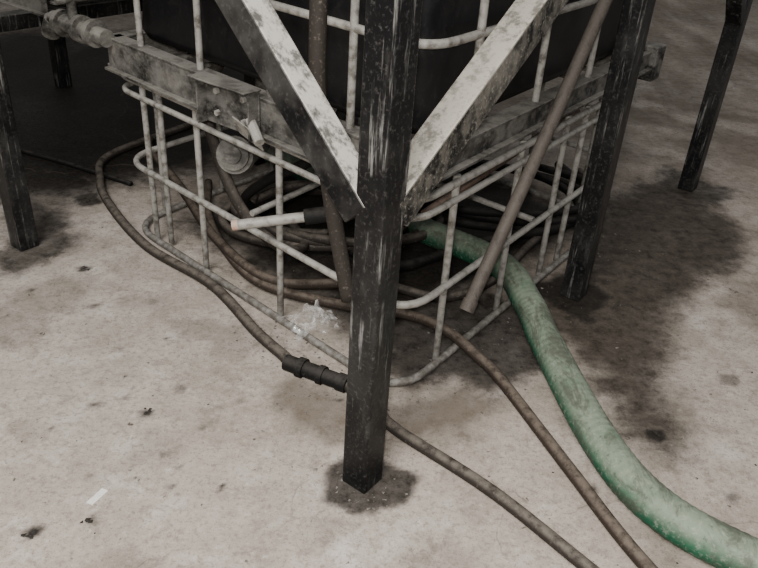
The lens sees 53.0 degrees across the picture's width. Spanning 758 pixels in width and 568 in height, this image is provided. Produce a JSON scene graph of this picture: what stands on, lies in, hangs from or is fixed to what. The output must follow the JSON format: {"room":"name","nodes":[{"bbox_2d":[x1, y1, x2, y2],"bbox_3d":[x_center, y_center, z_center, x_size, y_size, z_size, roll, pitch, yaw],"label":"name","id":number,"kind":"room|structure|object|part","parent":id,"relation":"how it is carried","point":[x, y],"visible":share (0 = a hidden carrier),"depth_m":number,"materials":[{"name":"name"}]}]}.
{"room":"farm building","nodes":[
{"label":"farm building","id":0,"kind":"room"},
{"bbox_2d":[0,0,757,567],"bbox_3d":[0.073,-1.029,4.630,18.000,0.001,17.000,4,31,0],"label":"floor","id":1,"kind":"structure","parent":0,"point":[683,326],"depth_m":2.46,"materials":[{"name":"concrete"}]},
{"bbox_2d":[21,148,132,185],"bbox_3d":[-1.554,-0.595,3.694,0.913,0.024,0.037,18,34,22],"label":"hose","id":2,"kind":"object","parent":1,"relation":"on","point":[24,151],"visible":0.8,"depth_m":3.65,"materials":[{"name":"black rubber"}]},
{"bbox_2d":[86,488,107,504],"bbox_3d":[-0.715,0.540,1.929,0.019,0.003,0.056,17,33,20],"label":"paper scrap","id":3,"kind":"object","parent":1,"relation":"on","point":[101,492],"visible":1,"depth_m":1.93,"materials":[{"name":"white paper"}]},
{"bbox_2d":[95,122,290,361],"bbox_3d":[-0.904,-0.285,3.240,0.537,0.040,2.279,-8,33,-19],"label":"hose","id":4,"kind":"object","parent":1,"relation":"on","point":[271,345],"visible":0.95,"depth_m":2.93,"materials":[{"name":"brown rubber"}]},
{"bbox_2d":[144,136,338,289],"bbox_3d":[-0.735,-0.340,3.314,0.404,0.061,1.796,-23,40,-37],"label":"hose","id":5,"kind":"object","parent":1,"relation":"on","point":[328,283],"visible":0.66,"depth_m":2.87,"materials":[{"name":"brown rubber"}]},
{"bbox_2d":[282,354,347,392],"bbox_3d":[-0.197,0.279,2.381,0.222,0.066,0.066,17,33,20],"label":"coupling","id":6,"kind":"object","parent":1,"relation":"on","point":[300,367],"visible":0.96,"depth_m":2.36,"materials":[{"name":"black rubber"}]},
{"bbox_2d":[217,180,443,251],"bbox_3d":[-0.204,-0.310,3.277,0.974,0.112,0.623,4,31,0],"label":"coil","id":7,"kind":"object","parent":1,"relation":"on","point":[318,240],"visible":0.3,"depth_m":3.09,"materials":[{"name":"rubber"}]},
{"bbox_2d":[0,0,752,493],"bbox_3d":[-0.543,-1.326,3.419,3.580,1.680,2.772,25,37,30],"label":"support stand","id":8,"kind":"object","parent":1,"relation":"on","point":[383,185],"visible":0.92,"depth_m":1.73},
{"bbox_3d":[-1.348,-0.844,2.583,0.077,1.620,0.077,25,37,30],"label":"leg","id":9,"kind":"part","parent":8,"relation":"part of","materials":[{"name":"black paint"}]},
{"bbox_2d":[0,0,88,16],"bbox_3d":[-1.357,-1.984,3.557,1.475,0.975,1.554,24,36,29],"label":"tank","id":10,"kind":"object","parent":8,"relation":"on","point":[37,7],"visible":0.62,"depth_m":2.97,"materials":[{"name":"grey metal"}]},
{"bbox_3d":[-1.916,-1.929,4.318,0.077,1.620,0.077,25,37,30],"label":"leg","id":11,"kind":"part","parent":8,"relation":"part of","materials":[{"name":"black paint"}]},
{"bbox_3d":[-0.572,-1.315,3.457,0.077,1.620,0.077,25,37,30],"label":"leg","id":12,"kind":"part","parent":8,"relation":"part of","materials":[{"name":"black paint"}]},
{"bbox_2d":[41,0,665,182],"bbox_3d":[-0.015,-1.261,2.780,1.890,1.020,1.802,27,38,33],"label":"tank","id":13,"kind":"object","parent":8,"relation":"on","point":[452,32],"visible":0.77,"depth_m":2.36,"materials":[{"name":"grey metal"}]},
{"bbox_3d":[-0.472,-0.540,2.322,0.250,0.155,0.070,25,37,30],"label":"bracket plate","id":14,"kind":"part","parent":13,"relation":"part of","materials":[{"name":"grey metal"}]},
{"bbox_2d":[216,78,270,173],"bbox_3d":[-0.463,-0.629,2.773,0.140,0.416,0.361,13,32,15],"label":"pipe","id":15,"kind":"object","parent":13,"relation":"attached to","point":[231,158],"visible":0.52,"depth_m":2.71,"materials":[{"name":"grey metal"}]},
{"bbox_2d":[203,62,309,255],"bbox_3d":[-0.406,-0.493,2.889,0.387,0.780,0.462,24,36,30],"label":"hose","id":16,"kind":"object","parent":13,"relation":"attached to","point":[227,181],"visible":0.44,"depth_m":2.77,"materials":[{"name":"rubber"}]},
{"bbox_2d":[241,109,345,216],"bbox_3d":[-0.350,-0.419,2.746,0.170,0.755,0.786,-14,35,-27],"label":"hose","id":17,"kind":"object","parent":13,"relation":"attached to","point":[269,178],"visible":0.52,"depth_m":2.76,"materials":[{"name":"black rubber"}]},
{"bbox_2d":[308,0,351,302],"bbox_3d":[-0.097,-0.488,1.775,0.162,1.205,0.043,21,35,26],"label":"hose","id":18,"kind":"object","parent":13,"relation":"hanging from","point":[318,9],"visible":0.54,"depth_m":1.92,"materials":[{"name":"rubber"}]},
{"bbox_3d":[0.081,-1.294,2.698,1.369,0.867,1.627,24,36,30],"label":"tank","id":19,"kind":"part","parent":13,"relation":"part of","materials":[{"name":"black plastic"}]},
{"bbox_3d":[0.070,-1.151,2.783,1.488,0.024,1.762,24,36,30],"label":"cage rail","id":20,"kind":"part","parent":13,"relation":"part of","materials":[{"name":"white metal"}]},
{"bbox_3d":[0.003,-0.168,1.619,0.077,1.620,0.077,25,37,30],"label":"leg","id":21,"kind":"part","parent":8,"relation":"part of","materials":[{"name":"black paint"}]},
{"bbox_2d":[459,0,612,313],"bbox_3d":[0.581,-0.621,2.319,0.047,1.281,0.935,25,37,30],"label":"drain pipe","id":22,"kind":"object","parent":8,"relation":"attached to","point":[469,303],"visible":1,"depth_m":2.31,"materials":[{"name":"brown metal"}]},
{"bbox_3d":[0.797,-0.651,2.513,0.077,1.620,0.077,25,37,30],"label":"leg","id":23,"kind":"part","parent":8,"relation":"part of","materials":[{"name":"black paint"}]},
{"bbox_3d":[1.636,-1.185,3.499,0.077,1.620,0.077,25,37,30],"label":"leg","id":24,"kind":"part","parent":8,"relation":"part of","materials":[{"name":"black paint"}]},
{"bbox_2d":[122,53,637,385],"bbox_3d":[0.027,-0.537,3.153,1.513,0.666,1.792,24,36,30],"label":"wire cage","id":25,"kind":"object","parent":1,"relation":"on","point":[459,188],"visible":0.43,"depth_m":2.68,"materials":[{"name":"metal"}]},
{"bbox_2d":[231,206,354,230],"bbox_3d":[-0.205,-0.217,2.364,0.509,0.141,0.050,3,31,-2],"label":"pipe stub","id":26,"kind":"object","parent":25,"relation":"attached to","point":[315,215],"visible":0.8,"depth_m":2.36,"materials":[{"name":"white plastic"}]},
{"bbox_3d":[0.008,-0.265,3.318,1.513,0.027,1.784,24,36,30],"label":"rail","id":27,"kind":"part","parent":25,"relation":"part of","materials":[{"name":"white metal"}]},
{"bbox_3d":[0.026,-0.514,3.167,1.510,0.024,1.785,24,36,30],"label":"rail","id":28,"kind":"part","parent":25,"relation":"part of","materials":[{"name":"grey metal"}]},
{"bbox_3d":[0.043,-0.762,3.018,1.508,0.021,1.790,24,36,30],"label":"rail","id":29,"kind":"part","parent":25,"relation":"part of","materials":[{"name":"grey metal"}]},
{"bbox_3d":[0.046,-0.809,2.989,1.510,0.024,1.792,24,36,30],"label":"rail","id":30,"kind":"part","parent":25,"relation":"part of","materials":[{"name":"grey metal"}]},
{"bbox_2d":[9,179,756,565],"bbox_3d":[-0.012,0.125,2.699,3.198,0.004,2.303,4,31,0],"label":"debris","id":31,"kind":"object","parent":1,"relation":"on","point":[341,480],"visible":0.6,"depth_m":2.35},
{"bbox_2d":[20,198,756,563],"bbox_3d":[0.055,0.166,2.639,3.049,0.004,2.043,4,31,0],"label":"clump","id":32,"kind":"object","parent":1,"relation":"on","point":[34,531],"visible":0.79,"depth_m":1.86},
{"bbox_2d":[204,179,657,567],"bbox_3d":[0.028,0.170,2.558,0.383,0.076,2.892,-21,39,-35],"label":"hose","id":33,"kind":"object","parent":1,"relation":"on","point":[615,529],"visible":0.71,"depth_m":2.33,"materials":[{"name":"brown rubber"}]},
{"bbox_2d":[348,161,580,271],"bbox_3d":[0.547,-0.305,3.403,1.561,0.068,0.521,-22,40,-37],"label":"hose","id":34,"kind":"object","parent":1,"relation":"on","point":[429,258],"visible":0.27,"depth_m":3.06,"materials":[{"name":"black rubber"}]},
{"bbox_2d":[344,383,598,567],"bbox_3d":[0.330,0.577,1.956,0.066,0.035,1.290,-23,40,-37],"label":"hose","id":35,"kind":"object","parent":1,"relation":"on","point":[500,497],"visible":0.81,"depth_m":1.98,"materials":[{"name":"brown rubber"}]},
{"bbox_2d":[418,159,582,231],"bbox_3d":[0.512,-0.444,3.564,1.084,0.105,0.712,4,31,0],"label":"coil","id":36,"kind":"object","parent":1,"relation":"on","point":[490,218],"visible":0.2,"depth_m":3.29,"materials":[{"name":"black rubber"}]},
{"bbox_2d":[398,168,609,301],"bbox_3d":[0.653,-0.245,3.347,0.290,0.048,1.642,25,37,30],"label":"hose","id":37,"kind":"object","parent":1,"relation":"on","point":[402,289],"visible":0.25,"depth_m":2.84,"materials":[{"name":"black rubber"}]},
{"bbox_2d":[264,147,757,567],"bbox_3d":[0.451,0.124,2.623,0.516,0.138,3.495,-15,36,-28],"label":"hose","id":38,"kind":"object","parent":1,"relation":"on","point":[713,541],"visible":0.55,"depth_m":2.10,"materials":[{"name":"plastic"}]}
]}

